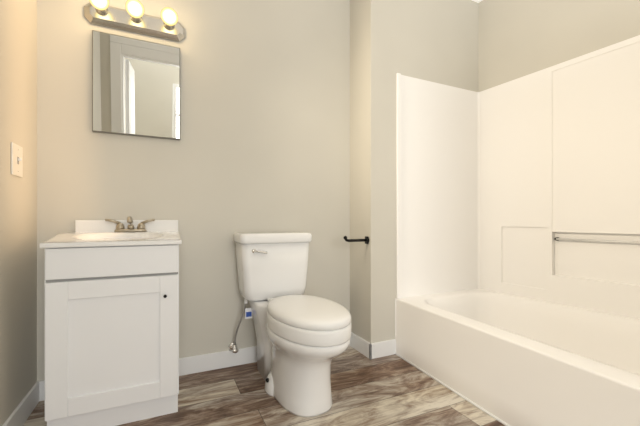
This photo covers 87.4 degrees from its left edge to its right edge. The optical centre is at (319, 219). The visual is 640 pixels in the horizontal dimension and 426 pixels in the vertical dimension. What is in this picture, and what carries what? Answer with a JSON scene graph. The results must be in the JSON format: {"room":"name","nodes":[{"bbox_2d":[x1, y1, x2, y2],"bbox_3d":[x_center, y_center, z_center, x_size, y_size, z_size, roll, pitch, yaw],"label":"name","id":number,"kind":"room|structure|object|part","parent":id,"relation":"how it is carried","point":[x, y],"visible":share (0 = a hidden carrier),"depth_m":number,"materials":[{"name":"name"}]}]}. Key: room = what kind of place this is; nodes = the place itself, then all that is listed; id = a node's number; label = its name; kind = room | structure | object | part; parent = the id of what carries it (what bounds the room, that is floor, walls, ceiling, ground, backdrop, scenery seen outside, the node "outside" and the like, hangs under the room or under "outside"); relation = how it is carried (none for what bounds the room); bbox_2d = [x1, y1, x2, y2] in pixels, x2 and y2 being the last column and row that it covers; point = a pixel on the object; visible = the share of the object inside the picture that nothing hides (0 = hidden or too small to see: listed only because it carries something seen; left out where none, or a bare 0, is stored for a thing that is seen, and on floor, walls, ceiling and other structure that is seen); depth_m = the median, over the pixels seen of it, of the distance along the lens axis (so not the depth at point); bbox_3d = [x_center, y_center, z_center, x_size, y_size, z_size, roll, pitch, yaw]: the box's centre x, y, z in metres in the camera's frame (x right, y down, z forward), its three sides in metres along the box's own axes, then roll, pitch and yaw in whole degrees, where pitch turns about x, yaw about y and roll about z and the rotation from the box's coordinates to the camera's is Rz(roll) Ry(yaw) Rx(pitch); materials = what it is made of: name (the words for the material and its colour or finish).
{"room":"bathroom","nodes":[
{"label":"bathroom","id":0,"kind":"room"},
{"bbox_2d":[0,0,36,425],"bbox_3d":[-0.516,-0.410,-0.456,0.120,2.710,4.810,0,0,-25],"label":"wall","id":1,"kind":"structure","parent":0,"point":[18,208],"depth_m":1.53,"materials":[{"name":"paint"}]},
{"bbox_2d":[11,142,22,176],"bbox_3d":[-1.352,-0.267,1.505,0.019,0.140,0.116,0,0,-25],"label":"light switch","id":2,"kind":"object","parent":1,"relation":"attached to","point":[16,160],"visible":0.98,"depth_m":1.49,"materials":[{"name":"white plastic"}]},
{"bbox_2d":[2,380,42,425],"bbox_3d":[-1.030,0.892,0.805,0.014,0.105,2.090,0,0,-25],"label":"baseboard","id":3,"kind":"structure","parent":1,"relation":"attached to","point":[25,407],"depth_m":1.58,"materials":[{"name":"white wood"}]},
{"bbox_2d":[37,0,349,380],"bbox_3d":[-0.706,-0.410,2.176,2.000,2.710,0.120,0,0,-25],"label":"wall","id":4,"kind":"structure","parent":0,"point":[262,144],"depth_m":2.14,"materials":[{"name":"paint"}]},
{"bbox_2d":[84,0,184,41],"bbox_3d":[-1.021,-1.143,1.860,0.512,0.122,0.182,0,0,-25],"label":"sconce","id":5,"kind":"object","parent":4,"relation":"attached to","point":[124,20],"depth_m":1.89,"materials":[{"name":"silver metal"}]},
{"bbox_3d":[-1.164,-1.158,1.764,0.092,0.092,0.092,0,0,20],"label":"vanity light bulb","id":6,"kind":"part","parent":5,"relation":"part of","materials":[{"name":"white glass"}]},
{"bbox_3d":[-1.013,-1.158,1.834,0.092,0.092,0.092,0,0,20],"label":"vanity light bulb","id":7,"kind":"part","parent":5,"relation":"part of","materials":[{"name":"white glass"}]},
{"bbox_3d":[-0.857,-1.158,1.907,0.092,0.092,0.092,0,0,20],"label":"vanity light bulb","id":8,"kind":"part","parent":5,"relation":"part of","materials":[{"name":"white glass"}]},
{"bbox_2d":[92,30,179,139],"bbox_3d":[-1.049,-0.762,1.934,0.446,0.554,0.024,0,0,-25],"label":"mirror","id":9,"kind":"object","parent":4,"relation":"attached to","point":[135,87],"visible":0.98,"depth_m":1.92,"materials":[{"name":"grey mirror"}]},
{"bbox_2d":[179,346,256,375],"bbox_3d":[-0.319,0.892,2.281,1.210,0.105,0.017,0,0,-25],"label":"baseboard","id":10,"kind":"structure","parent":4,"relation":"attached to","point":[223,359],"depth_m":2.12,"materials":[{"name":"white wood"}]},
{"bbox_2d":[23,345,504,425],"bbox_3d":[0.856,0.975,0.294,4.200,0.060,5.010,0,0,-25],"label":"floor","id":11,"kind":"structure","parent":0,"point":[393,390],"depth_m":1.74,"materials":[{"name":"brown wood"}]},
{"bbox_2d":[39,220,181,425],"bbox_3d":[-1.008,0.472,1.702,0.546,0.945,0.470,0,0,-25],"label":"bathroom vanity","id":12,"kind":"object","parent":11,"relation":"on","point":[111,327],"visible":0.98,"depth_m":1.52,"materials":[{"name":"white paint"}]},
{"bbox_2d":[105,216,154,231],"bbox_3d":[-1.028,0.023,1.814,0.241,0.086,0.135,0,0,-25],"label":"faucet","id":13,"kind":"object","parent":12,"relation":"on","point":[120,226],"visible":1,"depth_m":1.83,"materials":[{"name":"silver metal"}]},
{"bbox_2d":[229,232,350,416],"bbox_3d":[-0.181,0.513,1.856,0.483,0.864,0.897,0,0,-25],"label":"toilet","id":14,"kind":"object","parent":11,"relation":"on","point":[302,340],"visible":1,"depth_m":1.73,"materials":[{"name":"white ceramic"}]},
{"bbox_2d":[395,35,639,425],"bbox_3d":[1.321,-0.045,1.743,1.144,1.987,1.805,0,0,-25],"label":"bathtub","id":15,"kind":"object","parent":11,"relation":"on","point":[517,300],"visible":1,"depth_m":2.19,"materials":[{"name":"white plastic"}]},
{"bbox_2d":[350,0,477,342],"bbox_3d":[1.040,-0.410,2.833,1.720,2.710,0.405,0,0,-25],"label":"wall","id":16,"kind":"structure","parent":0,"point":[435,41],"depth_m":2.37,"materials":[{"name":"paint"}]},
{"bbox_2d":[343,236,368,243],"bbox_3d":[0.244,0.136,2.279,0.189,0.059,0.044,0,0,-25],"label":"toilet paper holder","id":17,"kind":"object","parent":16,"relation":"attached to","point":[366,240],"visible":1,"depth_m":2.28,"materials":[{"name":"black metal"}]},
{"bbox_2d":[349,332,373,358],"bbox_3d":[0.287,0.892,2.396,0.014,0.105,0.279,0,0,-25],"label":"baseboard","id":18,"kind":"structure","parent":16,"relation":"attached to","point":[366,348],"depth_m":2.35,"materials":[{"name":"white wood"}]},
{"bbox_2d":[478,0,639,91],"bbox_3d":[2.553,-0.410,0.818,0.681,2.710,4.525,0,0,-25],"label":"wall","id":19,"kind":"structure","parent":0,"point":[518,38],"depth_m":2.32,"materials":[{"name":"paint"}]}
]}

